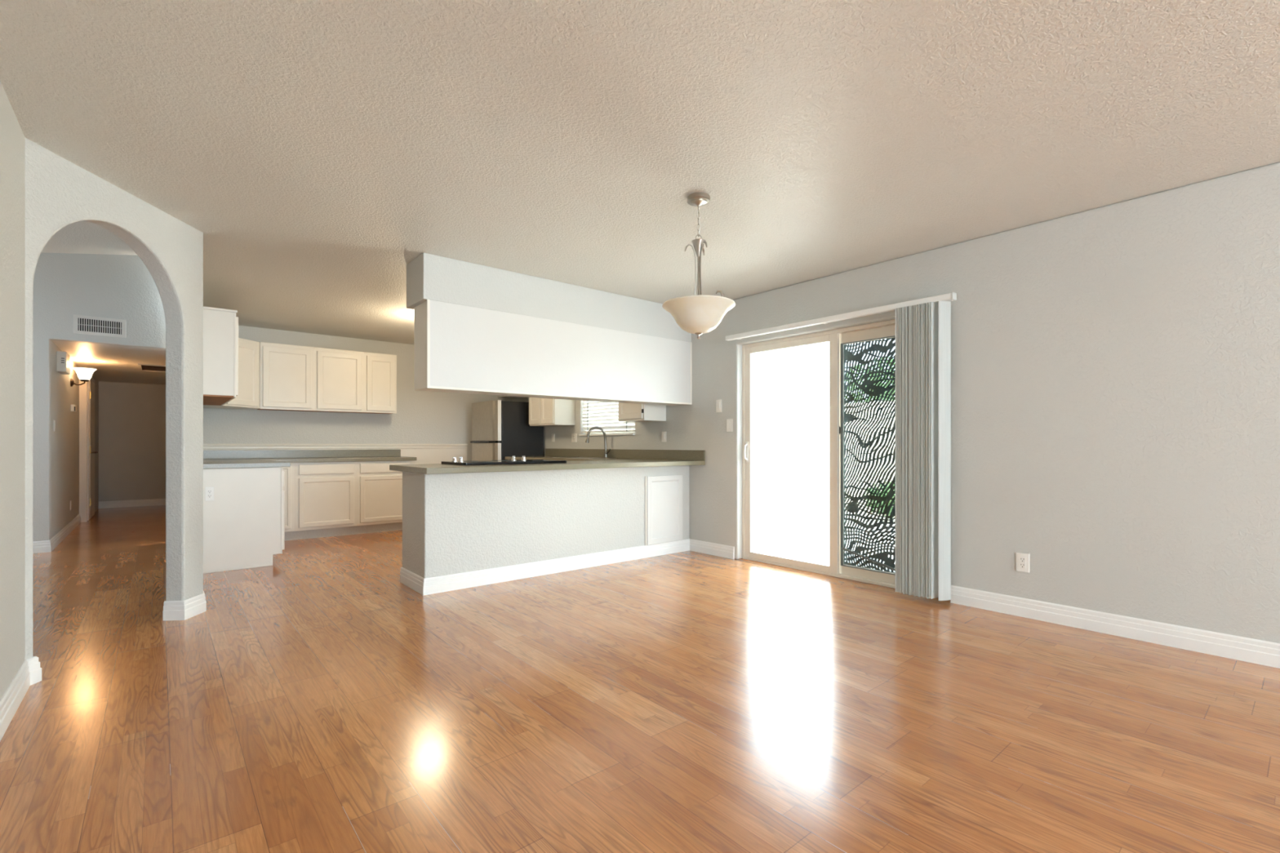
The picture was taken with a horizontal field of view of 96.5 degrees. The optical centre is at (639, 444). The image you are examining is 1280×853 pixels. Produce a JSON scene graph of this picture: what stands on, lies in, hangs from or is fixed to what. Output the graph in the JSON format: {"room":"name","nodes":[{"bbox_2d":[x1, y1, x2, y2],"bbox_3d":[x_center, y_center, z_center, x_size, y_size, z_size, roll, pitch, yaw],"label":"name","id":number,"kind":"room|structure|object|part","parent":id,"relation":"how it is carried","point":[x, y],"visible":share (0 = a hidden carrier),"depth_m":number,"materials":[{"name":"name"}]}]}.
{"room":"empty dining room","nodes":[
{"label":"empty dining room","id":0,"kind":"room"},
{"bbox_2d":[0,80,25,700],"bbox_3d":[0.221,-0.625,-1.054,0.110,3.400,9.303,0,0,-40],"label":"wall","id":1,"kind":"structure","parent":0,"point":[12,139],"depth_m":2.32,"materials":[{"name":"beige paint"}]},
{"bbox_2d":[0,656,41,741],"bbox_3d":[0.221,1.017,-0.981,0.111,0.116,9.415,0,0,-40],"label":"baseboard","id":2,"kind":"structure","parent":1,"relation":"attached to","point":[29,673],"depth_m":2.35,"materials":[{"name":"white paint"}]},
{"bbox_2d":[50,340,79,538],"bbox_3d":[-6.923,-0.075,6.793,0.160,2.300,2.730,0,0,-40],"label":"wall","id":3,"kind":"structure","parent":0,"point":[64,441],"depth_m":6.62,"materials":[{"name":"beige paint"}]},
{"bbox_2d":[32,514,80,553],"bbox_3d":[-7.673,1.017,6.066,2.276,0.116,2.836,0,0,-40],"label":"baseboard","id":4,"kind":"structure","parent":3,"relation":"attached to","point":[45,546],"depth_m":5.98,"materials":[{"name":"white paint"}]},
{"bbox_2d":[56,351,70,374],"bbox_3d":[-6.336,-0.895,6.279,0.074,0.220,0.332,0,0,-40],"label":"door chime","id":5,"kind":"object","parent":3,"relation":"attached to","point":[63,358],"visible":1,"depth_m":6.17,"materials":[{"name":"beige paint"}]},
{"bbox_2d":[71,404,76,411],"bbox_3d":[-7.126,-0.458,7.189,0.040,0.085,0.142,0,0,-40],"label":"thermostat","id":6,"kind":"object","parent":3,"relation":"attached to","point":[73,407],"visible":1,"depth_m":7.14,"materials":[{"name":"white plastic"}]},
{"bbox_2d":[79,379,87,522],"bbox_3d":[-7.705,0.007,7.906,0.078,2.135,0.020,0,0,-40],"label":"trim","id":7,"kind":"structure","parent":3,"relation":"attached to","point":[83,388],"depth_m":7.90,"materials":[{"name":"beige paint"}]},
{"bbox_2d":[70,367,97,386],"bbox_3d":[-6.993,-0.838,7.185,0.236,0.235,0.224,0,0,-40],"label":"wall sconce","id":8,"kind":"object","parent":3,"relation":"attached to","point":[84,375],"visible":1,"depth_m":7.14,"materials":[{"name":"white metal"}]},
{"bbox_3d":[-7.072,-0.770,7.118,0.030,0.100,0.100,0,0,-40],"label":"plate","id":9,"kind":"part","parent":8,"relation":"part of","materials":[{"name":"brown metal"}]},
{"bbox_3d":[-6.988,-0.885,7.189,0.224,0.140,0.224,0,0,-40],"label":"lamp shade","id":10,"kind":"part","parent":8,"relation":"part of","materials":[{"name":"white glass"}]},
{"bbox_2d":[41,220,137,255],"bbox_3d":[-4.554,-1.855,3.094,3.420,0.700,6.000,0,0,-40],"label":"ceiling","id":11,"kind":"structure","parent":0,"point":[82,237],"depth_m":5.55,"materials":[{"name":"paint"}]},
{"bbox_2d":[91,375,98,511],"bbox_3d":[-8.479,-0.075,8.691,0.225,2.300,2.180,0,0,-40],"label":"wall","id":12,"kind":"structure","parent":0,"point":[96,382],"depth_m":9.31,"materials":[{"name":"beige paint"}]},
{"bbox_2d":[87,377,97,520],"bbox_3d":[-8.077,0.040,8.462,0.095,2.070,0.950,0,0,-40],"label":"door","id":13,"kind":"structure","parent":12,"relation":"in","point":[91,384],"depth_m":8.28,"materials":[{"name":"beige paint"}]},
{"bbox_3d":[-8.106,0.040,8.437,0.018,2.070,0.950,0,0,-40],"label":"casing","id":14,"kind":"part","parent":13,"relation":"part of","materials":[{"name":"white paint"}]},
{"bbox_2d":[32,252,165,541],"bbox_3d":[-6.356,-0.675,5.413,3.450,3.500,0.110,0,0,-40],"label":"wall","id":15,"kind":"structure","parent":0,"point":[117,286],"depth_m":5.81,"materials":[{"name":"beige paint"}]},
{"bbox_2d":[73,314,125,337],"bbox_3d":[-5.623,-1.231,5.952,0.400,0.190,0.010,0,0,-40],"label":"air vent","id":16,"kind":"object","parent":15,"relation":"in","point":[88,325],"visible":1,"depth_m":5.95,"materials":[{"name":"white metal"}]},
{"bbox_2d":[51,340,165,384],"bbox_3d":[-7.202,-1.103,8.048,1.350,0.085,5.010,0,0,-40],"label":"ceiling","id":17,"kind":"structure","parent":0,"point":[113,363],"depth_m":7.20,"materials":[{"name":"paint"}]},
{"bbox_2d":[137,363,165,372],"bbox_3d":[-6.659,-1.053,7.923,0.440,0.012,0.800,0,0,-40],"label":"ceiling vent","id":18,"kind":"object","parent":17,"relation":"in","point":[148,367],"visible":0.63,"depth_m":7.81,"materials":[{"name":"white metal"}]},
{"bbox_2d":[25,137,203,660],"bbox_3d":[-2.828,-0.625,3.106,0.110,3.400,1.143,0,0,-4],"label":"wall","id":19,"kind":"structure","parent":0,"point":[60,193],"depth_m":3.42,"materials":[{"name":"beige paint"}]},
{"bbox_2d":[162,591,206,620],"bbox_3d":[-2.857,1.017,3.625,0.126,0.116,0.273,0,0,-4],"label":"baseboard","id":20,"kind":"structure","parent":19,"relation":"attached to","point":[184,610],"depth_m":3.50,"materials":[{"name":"white paint"}]},
{"bbox_2d":[98,381,165,501],"bbox_3d":[-8.783,-0.075,9.926,1.350,2.300,0.100,0,0,-40],"label":"wall","id":21,"kind":"structure","parent":0,"point":[132,416],"depth_m":9.87,"materials":[{"name":"beige paint"}]},
{"bbox_2d":[98,498,165,508],"bbox_3d":[-8.702,1.017,9.918,1.015,0.116,0.016,0,0,-40],"label":"baseboard","id":22,"kind":"structure","parent":21,"relation":"attached to","point":[135,503],"depth_m":9.86,"materials":[{"name":"white paint"}]},
{"bbox_2d":[203,325,511,461],"bbox_3d":[-3.509,-0.145,7.543,3.912,2.440,0.120,0,0,-40],"label":"wall","id":23,"kind":"structure","parent":0,"point":[421,417],"depth_m":7.34,"materials":[{"name":"beige paint"}]},
{"bbox_2d":[203,337,259,409],"bbox_3d":[-4.519,-0.777,6.212,0.648,0.745,0.611,0,0,-40],"label":"upper cabinet","id":24,"kind":"object","parent":23,"relation":"attached to","point":[248,397],"visible":0.42,"depth_m":6.26,"materials":[{"name":"beige paint"}]},
{"bbox_3d":[-4.303,-0.767,6.191,0.019,0.685,0.386,0,0,10],"label":"door","id":25,"kind":"part","parent":24,"relation":"part of","materials":[{"name":"beige paint"}]},
{"bbox_2d":[257,342,314,411],"bbox_3d":[-4.156,-0.777,6.702,0.535,0.753,0.329,0,0,-40],"label":"upper cabinet","id":26,"kind":"object","parent":23,"relation":"attached to","point":[286,371],"visible":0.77,"depth_m":6.58,"materials":[{"name":"beige paint"}]},
{"bbox_3d":[-4.162,-1.145,6.708,0.535,0.018,0.313,0,0,-40],"label":"crown","id":27,"kind":"part","parent":26,"relation":"part of","materials":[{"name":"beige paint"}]},
{"bbox_2d":[203,449,400,458],"bbox_3d":[-3.448,0.114,6.194,2.265,0.093,1.998,0,0,-40],"label":"backsplash","id":28,"kind":"structure","parent":23,"relation":"attached to","point":[274,453],"depth_m":6.90,"materials":[{"name":"grey laminate"}]},
{"bbox_2d":[203,444,467,450],"bbox_3d":[-3.734,0.029,7.258,3.202,0.072,0.026,0,0,-40],"label":"trim","id":29,"kind":"structure","parent":23,"relation":"attached to","point":[206,446],"depth_m":7.12,"materials":[{"name":"beige paint"}]},
{"bbox_2d":[310,346,364,413],"bbox_3d":[-3.741,-0.777,7.051,0.550,0.753,0.329,0,0,-40],"label":"upper cabinet","id":30,"kind":"object","parent":23,"relation":"attached to","point":[339,374],"visible":0.77,"depth_m":6.92,"materials":[{"name":"beige paint"}]},
{"bbox_3d":[-3.747,-1.145,7.057,0.550,0.018,0.313,0,0,-40],"label":"crown","id":31,"kind":"part","parent":30,"relation":"part of","materials":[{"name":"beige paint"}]},
{"bbox_2d":[240,448,466,464],"bbox_3d":[-3.740,0.570,7.265,3.202,1.010,0.008,0,0,-40],"label":"backsplash","id":32,"kind":"structure","parent":23,"relation":"attached to","point":[423,456],"depth_m":7.97,"materials":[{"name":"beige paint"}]},
{"bbox_2d":[360,351,396,413],"bbox_3d":[-3.382,-0.777,7.354,0.390,0.753,0.329,0,0,-40],"label":"upper cabinet","id":33,"kind":"object","parent":23,"relation":"attached to","point":[380,369],"visible":0.8,"depth_m":7.23,"materials":[{"name":"beige paint"}]},
{"bbox_3d":[-3.387,-1.145,7.360,0.390,0.018,0.313,0,0,-40],"label":"crown","id":34,"kind":"part","parent":33,"relation":"part of","materials":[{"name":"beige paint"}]},
{"bbox_3d":[-3.279,-0.768,7.238,0.337,0.683,0.019,0,0,-40],"label":"door","id":35,"kind":"part","parent":33,"relation":"part of","materials":[{"name":"beige paint"}]},
{"bbox_2d":[402,465,688,578],"bbox_3d":[-0.679,0.639,5.141,2.675,0.872,0.500,0,0,-40],"label":"wall","id":36,"kind":"structure","parent":0,"point":[453,523],"depth_m":4.57,"materials":[{"name":"beige paint"}]},
{"bbox_2d":[400,538,734,595],"bbox_3d":[-0.495,1.017,4.911,2.846,0.116,0.583,0,0,-30],"label":"baseboard","id":37,"kind":"structure","parent":36,"relation":"attached to","point":[432,585],"depth_m":4.74,"materials":[{"name":"white paint"}]},
{"bbox_2d":[644,474,682,545],"bbox_3d":[0.238,0.629,5.571,0.480,0.655,0.022,0,0,-40],"label":"access door","id":38,"kind":"structure","parent":36,"relation":"in","point":[663,494],"depth_m":5.56,"materials":[{"name":"beige paint"}]},
{"bbox_2d":[406,253,691,342],"bbox_3d":[-0.628,-1.200,5.067,2.693,0.330,0.370,0,0,-40],"label":"wall","id":39,"kind":"structure","parent":0,"point":[431,277],"depth_m":4.60,"materials":[{"name":"beige paint"}]},
{"bbox_2d":[413,299,691,405],"bbox_3d":[-0.597,-0.719,5.049,2.667,0.632,0.316,0,0,-40],"label":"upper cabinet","id":40,"kind":"object","parent":39,"relation":"attached to","point":[459,348],"visible":1,"depth_m":4.67,"materials":[{"name":"white paint"}]},
{"bbox_2d":[0,505,1279,852],"bbox_3d":[-2.043,1.105,3.280,7.500,0.060,19.150,0,0,-40],"label":"floor","id":41,"kind":"structure","parent":0,"point":[318,701],"depth_m":2.22,"materials":[{"name":"laminate"}]},
{"bbox_2d":[203,466,284,573],"bbox_3d":[-3.827,0.639,5.386,0.644,0.872,1.230,0,0,-40],"label":"base cabinet","id":42,"kind":"object","parent":41,"relation":"on","point":[243,524],"visible":0.73,"depth_m":4.93,"materials":[{"name":"white paint"}]},
{"bbox_2d":[204,486,213,501],"bbox_3d":[-3.600,0.413,4.780,0.060,0.116,0.008,0,0,-40],"label":"wall outlet","id":43,"kind":"object","parent":42,"relation":"attached to","point":[209,491],"visible":1,"depth_m":4.78,"materials":[{"name":"white plastic"}]},
{"bbox_2d":[207,489,212,497],"bbox_3d":[-3.599,0.413,4.778,0.034,0.068,0.002,0,0,-40],"label":"receptacle","id":44,"kind":"object","parent":43,"relation":"attached to","point":[209,491],"depth_m":4.78,"materials":[{"name":"white plastic"}]},
{"bbox_3d":[-3.600,0.596,5.580,0.010,0.769,1.226,0,0,-40],"label":"frame","id":45,"kind":"part","parent":42,"relation":"part of","materials":[{"name":"white paint"}]},
{"bbox_3d":[-3.385,0.310,5.346,0.019,0.130,0.560,0,0,-40],"label":"drawer","id":46,"kind":"part","parent":42,"relation":"part of","materials":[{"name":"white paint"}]},
{"bbox_3d":[-3.385,0.680,5.346,0.019,0.530,0.560,0,0,-40],"label":"door","id":47,"kind":"part","parent":42,"relation":"part of","materials":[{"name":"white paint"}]},
{"bbox_2d":[203,449,416,468],"bbox_3d":[-3.444,0.135,6.194,2.270,0.135,2.003,0,0,-40],"label":"countertop","id":48,"kind":"structure","parent":42,"relation":"on","point":[274,458],"depth_m":6.62,"materials":[{"name":"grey laminate"}]},
{"bbox_2d":[280,462,294,541],"bbox_3d":[-4.162,0.639,6.502,0.310,0.872,0.607,0,0,-40],"label":"base cabinet","id":49,"kind":"object","parent":41,"relation":"on","point":[288,488],"visible":0.32,"depth_m":6.34,"materials":[{"name":"beige paint"}]},
{"bbox_3d":[-3.955,0.585,6.292,0.195,0.700,0.019,0,0,-40],"label":"door","id":50,"kind":"part","parent":49,"relation":"part of","materials":[{"name":"beige paint"}]},
{"bbox_2d":[293,461,356,539],"bbox_3d":[-3.798,0.639,6.809,0.642,0.872,0.607,0,0,-40],"label":"base cabinet","id":51,"kind":"object","parent":41,"relation":"on","point":[326,492],"visible":0.82,"depth_m":6.58,"materials":[{"name":"beige paint"}]},
{"bbox_3d":[-3.606,0.284,6.586,0.567,0.112,0.019,0,0,-40],"label":"drawer","id":52,"kind":"part","parent":51,"relation":"part of","materials":[{"name":"beige paint"}]},
{"bbox_3d":[-3.606,0.657,6.586,0.567,0.555,0.019,0,0,-40],"label":"door","id":53,"kind":"part","parent":51,"relation":"part of","materials":[{"name":"beige paint"}]},
{"bbox_2d":[355,460,412,533],"bbox_3d":[-3.304,0.639,7.224,0.648,0.872,0.607,0,0,-40],"label":"base cabinet","id":54,"kind":"object","parent":41,"relation":"on","point":[379,488],"visible":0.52,"depth_m":6.96,"materials":[{"name":"beige paint"}]},
{"bbox_3d":[-3.119,0.657,6.996,0.569,0.555,0.019,0,0,-40],"label":"door","id":55,"kind":"part","parent":54,"relation":"part of","materials":[{"name":"beige paint"}]},
{"bbox_3d":[-3.119,0.284,6.996,0.569,0.112,0.019,0,0,-40],"label":"drawer","id":56,"kind":"part","parent":54,"relation":"part of","materials":[{"name":"beige paint"}]},
{"bbox_2d":[470,400,543,460],"bbox_3d":[-1.883,0.245,8.030,0.735,1.660,0.810,0,0,-40],"label":"refrigerator","id":57,"kind":"object","parent":41,"relation":"on","point":[500,429],"visible":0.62,"depth_m":7.71,"materials":[{"name":"silver metal"}]},
{"bbox_3d":[-2.122,0.497,7.832,0.074,1.035,0.805,0,0,-40],"label":"fridge door","id":58,"kind":"part","parent":57,"relation":"part of","materials":[{"name":"silver metal"}]},
{"bbox_3d":[-2.122,-0.318,7.832,0.074,0.535,0.805,0,0,-40],"label":"freezer door","id":59,"kind":"part","parent":57,"relation":"part of","materials":[{"name":"silver metal"}]},
{"bbox_3d":[-0.811,0.639,6.899,0.605,0.872,2.240,0,0,-40],"label":"base cabinet","id":60,"kind":"object","parent":41,"relation":"on","visible":0},
{"bbox_2d":[389,448,705,474],"bbox_3d":[-1.377,0.130,5.919,2.738,0.145,3.030,0,0,-40],"label":"countertop","id":61,"kind":"structure","parent":60,"relation":"on","point":[625,458],"depth_m":5.36,"materials":[{"name":"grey laminate"}]},
{"bbox_2d":[440,455,566,465],"bbox_3d":[-1.139,0.130,4.846,0.940,0.058,0.480,0,0,-40],"label":"cooktop","id":62,"kind":"object","parent":61,"relation":"in","point":[513,461],"visible":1,"depth_m":4.66,"materials":[{"name":"black glass"}]},
{"bbox_3d":[-1.139,0.149,4.846,0.940,0.020,0.480,0,0,-40],"label":"glass","id":63,"kind":"part","parent":62,"relation":"part of","materials":[{"name":"black glass"}]},
{"bbox_2d":[551,457,617,458],"bbox_3d":[-0.660,0.250,6.699,0.400,0.190,0.760,0,0,-40],"label":"sink","id":64,"kind":"object","parent":61,"relation":"in","point":[552,457],"visible":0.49,"depth_m":6.88,"materials":[{"name":"silver metal"}]},
{"bbox_2d":[585,426,610,457],"bbox_3d":[-0.495,-0.027,6.739,0.301,0.373,0.115,0,0,-1],"label":"kitchen faucet","id":65,"kind":"object","parent":61,"relation":"on","point":[606,452],"visible":0.94,"depth_m":6.75,"materials":[{"name":"metal"}]},
{"bbox_2d":[0,0,1279,344],"bbox_3d":[0.633,-1.415,2.128,4.830,0.100,13.740,0,0,-40],"label":"ceiling","id":66,"kind":"structure","parent":0,"point":[317,149],"depth_m":2.45,"materials":[{"name":"paint"}]},
{"bbox_2d":[662,192,735,339],"bbox_3d":[0.324,-0.972,3.152,0.402,0.784,0.402,0,0,-40],"label":"pendant light","id":67,"kind":"object","parent":66,"relation":"hanging from","point":[699,314],"visible":1,"depth_m":3.07,"materials":[{"name":"beige glass"}]},
{"bbox_3d":[0.271,-0.908,3.152,0.077,0.399,0.012,0,0,1],"label":"arm","id":68,"kind":"part","parent":67,"relation":"part of","materials":[{"name":"silver metal"}]},
{"bbox_3d":[0.324,-0.883,3.152,0.011,0.356,0.012,0,0,-40],"label":"rod","id":69,"kind":"part","parent":67,"relation":"part of","materials":[{"name":"silver metal"}]},
{"bbox_3d":[0.324,-0.695,3.152,0.402,0.163,0.402,0,0,-40],"label":"lamp shade","id":70,"kind":"part","parent":67,"relation":"part of","materials":[{"name":"white glass"}]},
{"bbox_3d":[0.350,-0.907,3.198,0.014,0.398,0.077,0,0,28],"label":"arm","id":71,"kind":"part","parent":67,"relation":"part of","materials":[{"name":"silver metal"}]},
{"bbox_3d":[0.350,-0.908,3.107,0.020,0.401,0.078,0,0,-40],"label":"arm","id":72,"kind":"part","parent":67,"relation":"part of","materials":[{"name":"silver metal"}]},
{"bbox_2d":[511,161,1279,643],"bbox_3d":[2.411,-0.145,3.658,0.140,2.440,13.690,0,0,-40],"label":"wall","id":73,"kind":"structure","parent":0,"point":[1115,368],"depth_m":3.28,"materials":[{"name":"beige paint"}]},
{"bbox_2d":[497,395,526,398],"bbox_3d":[-1.686,-0.865,8.157,0.327,0.340,0.950,0,0,-40],"label":"upper cabinet","id":74,"kind":"object","parent":73,"relation":"attached to","point":[498,396],"visible":0.12,"depth_m":8.38,"materials":[{"name":"beige paint"}]},
{"bbox_2d":[528,397,574,426],"bbox_3d":[-1.172,-0.642,7.547,0.327,0.785,0.635,0,0,-40],"label":"upper cabinet","id":75,"kind":"object","parent":73,"relation":"attached to","point":[542,411],"visible":0.4,"depth_m":7.35,"materials":[{"name":"white paint"}]},
{"bbox_3d":[-1.393,-0.640,7.570,0.019,0.740,0.290,0,0,-40],"label":"door","id":76,"kind":"part","parent":75,"relation":"part of","materials":[{"name":"beige paint"}]},
{"bbox_3d":[-1.190,-0.640,7.329,0.019,0.740,0.290,0,0,-40],"label":"door","id":77,"kind":"part","parent":75,"relation":"part of","materials":[{"name":"beige paint"}]},
{"bbox_2d":[571,433,577,442],"bbox_3d":[-0.856,-0.085,7.421,0.008,0.110,0.115,0,0,-40],"label":"wall outlet","id":78,"kind":"object","parent":73,"relation":"attached to","point":[574,436],"visible":1,"depth_m":7.41,"materials":[{"name":"white plastic"}]},
{"bbox_2d":[578,417,635,435],"bbox_3d":[-0.375,-0.542,6.930,0.145,0.866,1.095,0,0,-40],"label":"window","id":79,"kind":"structure","parent":73,"relation":"in","point":[615,433],"depth_m":6.89,"materials":[{"name":"beige plastic"}]},
{"bbox_3d":[-0.394,-0.118,6.914,0.095,0.018,1.095,0,0,-40],"label":"sill","id":80,"kind":"part","parent":79,"relation":"part of","materials":[{"name":"white paint"}]},
{"bbox_2d":[582,400,635,433],"bbox_3d":[-0.385,-0.561,6.922,0.052,0.828,1.077,0,0,-40],"label":"mini blind","id":81,"kind":"object","parent":79,"relation":"attached to","point":[602,414],"visible":0.39,"depth_m":6.99,"materials":[{"name":"white paint"}]},
{"bbox_3d":[-0.657,-0.565,7.207,0.003,0.820,0.012,0,0,-40],"label":"ladder cord","id":82,"kind":"part","parent":81,"relation":"part of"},
{"bbox_3d":[-0.384,-0.159,6.922,0.040,0.023,1.069,0,0,-40],"label":"rail","id":83,"kind":"part","parent":81,"relation":"part of","materials":[{"name":"white paint"}]},
{"bbox_3d":[-0.338,-0.550,6.961,0.050,0.850,1.085,0,0,-40],"label":"frame","id":84,"kind":"part","parent":79,"relation":"part of","materials":[{"name":"beige plastic"}]},
{"bbox_3d":[-0.339,-0.550,6.960,0.004,0.790,1.025,0,0,-40],"label":"pane","id":85,"kind":"part","parent":79,"relation":"part of","materials":[{"name":"clear glass"}]},
{"bbox_2d":[545,448,705,460],"bbox_3d":[-0.337,0.108,6.795,0.018,0.103,3.030,0,0,-40],"label":"backsplash","id":86,"kind":"structure","parent":73,"relation":"attached to","point":[680,455],"depth_m":6.46,"materials":[{"name":"grey laminate"}]},
{"bbox_2d":[618,402,666,422],"bbox_3d":[0.014,-0.642,6.137,0.328,0.785,0.430,0,0,-40],"label":"upper cabinet","id":87,"kind":"object","parent":73,"relation":"attached to","point":[628,412],"visible":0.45,"depth_m":6.01,"materials":[{"name":"white paint"}]},
{"bbox_3d":[-0.103,-0.640,6.038,0.019,0.740,0.390,0,0,-40],"label":"door","id":88,"kind":"part","parent":87,"relation":"part of","materials":[{"name":"beige paint"}]},
{"bbox_2d":[661,431,666,441],"bbox_3d":[0.255,-0.082,6.101,0.009,0.110,0.072,0,0,-40],"label":"light switch","id":89,"kind":"object","parent":73,"relation":"attached to","point":[663,433],"visible":1,"depth_m":6.10,"materials":[{"name":"white plastic"}]},
{"bbox_2d":[715,399,721,412],"bbox_3d":[0.759,-0.371,5.503,0.009,0.122,0.072,0,0,-40],"label":"light switch","id":90,"kind":"object","parent":73,"relation":"attached to","point":[718,402],"visible":1,"depth_m":5.50,"materials":[{"name":"white plastic"}]},
{"bbox_2d":[726,418,733,431],"bbox_3d":[0.846,-0.181,5.399,0.009,0.120,0.072,0,0,-40],"label":"light switch","id":91,"kind":"object","parent":73,"relation":"attached to","point":[729,421],"visible":1,"depth_m":5.39,"materials":[{"name":"white plastic"}]},
{"bbox_2d":[742,319,895,588],"bbox_3d":[1.587,0.070,4.680,0.143,2.010,1.875,0,0,-40],"label":"door","id":92,"kind":"structure","parent":73,"relation":"in","point":[837,338],"depth_m":4.67,"materials":[{"name":"beige plastic"}]},
{"bbox_3d":[0.986,0.070,5.323,0.051,0.190,0.026,0,0,-40],"label":"pull handle","id":93,"kind":"part","parent":92,"relation":"part of","materials":[{"name":"white plastic"}]},
{"bbox_3d":[1.304,0.074,5.006,0.035,1.958,0.955,0,0,-40],"label":"sliding panel","id":94,"kind":"part","parent":92,"relation":"part of","materials":[{"name":"clear glass"}]},
{"bbox_3d":[1.913,0.074,4.353,0.035,1.958,0.895,0,0,-40],"label":"fixed panel","id":95,"kind":"part","parent":92,"relation":"part of","materials":[{"name":"clear glass"}]},
{"bbox_2d":[840,546,895,571],"bbox_3d":[1.896,0.935,4.342,0.018,0.207,0.804,0,0,-40],"label":"bar","id":96,"kind":"object","parent":92,"relation":"attached to","point":[842,548],"visible":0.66,"depth_m":4.46,"materials":[{"name":"grey metal"}]},
{"bbox_2d":[844,337,895,573],"bbox_3d":[1.968,0.072,4.356,0.014,1.965,0.930,0,0,-40],"label":"screen","id":97,"kind":"object","parent":92,"relation":"attached to","point":[869,366],"visible":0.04,"depth_m":4.53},
{"bbox_2d":[725,292,956,600],"bbox_3d":[1.465,0.020,4.551,0.157,2.050,1.985,0,0,-40],"label":"vertical blind","id":98,"kind":"object","parent":73,"relation":"attached to","point":[922,326],"visible":1,"depth_m":3.89,"materials":[{"name":"white paint"}]},
{"bbox_3d":[1.439,-0.982,4.536,0.045,0.042,1.974,0,0,-40],"label":"head rail","id":99,"kind":"part","parent":98,"relation":"part of","materials":[{"name":"white paint"}]},
{"bbox_2d":[1016,552,1029,573],"bbox_3d":[2.389,0.737,3.568,0.008,0.116,0.072,0,0,-40],"label":"wall outlet","id":100,"kind":"object","parent":73,"relation":"attached to","point":[1022,559],"visible":1,"depth_m":3.56,"materials":[{"name":"white plastic"}]},
{"bbox_2d":[1019,556,1025,568],"bbox_3d":[2.387,0.737,3.566,0.002,0.068,0.034,0,0,-40],"label":"receptacle","id":101,"kind":"object","parent":100,"relation":"attached to","point":[1022,559],"depth_m":3.57,"materials":[{"name":"white plastic"}]},
{"bbox_2d":[950,585,1279,668],"bbox_3d":[4.438,1.017,1.129,0.016,0.116,7.210,0,0,-40],"label":"baseboard","id":102,"kind":"structure","parent":73,"relation":"attached to","point":[1261,652],"depth_m":3.17,"materials":[{"name":"white paint"}]},
{"bbox_3d":[-3.980,-0.625,4.974,0.118,3.400,3.443,0,0,-40],"label":"wall","id":103,"kind":"structure","parent":0,"visible":0},
{"bbox_2d":[203,306,238,405],"bbox_3d":[-4.006,-0.776,5.335,0.305,0.747,1.387,0,0,-40],"label":"upper cabinet","id":104,"kind":"object","parent":103,"relation":"attached to","point":[220,326],"visible":0.79,"depth_m":4.84,"materials":[{"name":"white paint"}]},
{"bbox_3d":[-4.010,-1.140,5.332,0.295,0.020,1.387,0,0,-40],"label":"crown","id":105,"kind":"part","parent":104,"relation":"part of","materials":[{"name":"white paint"}]},
{"bbox_3d":[-3.912,-0.766,5.419,0.015,0.727,1.381,0,0,-40],"label":"frame","id":106,"kind":"part","parent":104,"relation":"part of","materials":[{"name":"white paint"}]},
{"bbox_3d":[-3.680,-0.762,5.170,0.019,0.675,0.650,0,0,-40],"label":"door","id":107,"kind":"part","parent":104,"relation":"part of","materials":[{"name":"white paint"}]},
{"label":"outside","id":108,"kind":"structure","parent":0,"visible":0},
{"bbox_2d":[752,503,829,565],"bbox_3d":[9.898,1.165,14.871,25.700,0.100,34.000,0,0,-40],"label":"ground","id":109,"kind":"structure","parent":108,"point":[789,532],"depth_m":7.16,"materials":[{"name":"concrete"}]},
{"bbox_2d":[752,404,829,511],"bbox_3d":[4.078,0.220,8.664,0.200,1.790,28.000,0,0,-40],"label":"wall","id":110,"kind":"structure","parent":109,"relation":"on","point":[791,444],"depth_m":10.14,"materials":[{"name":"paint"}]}
]}

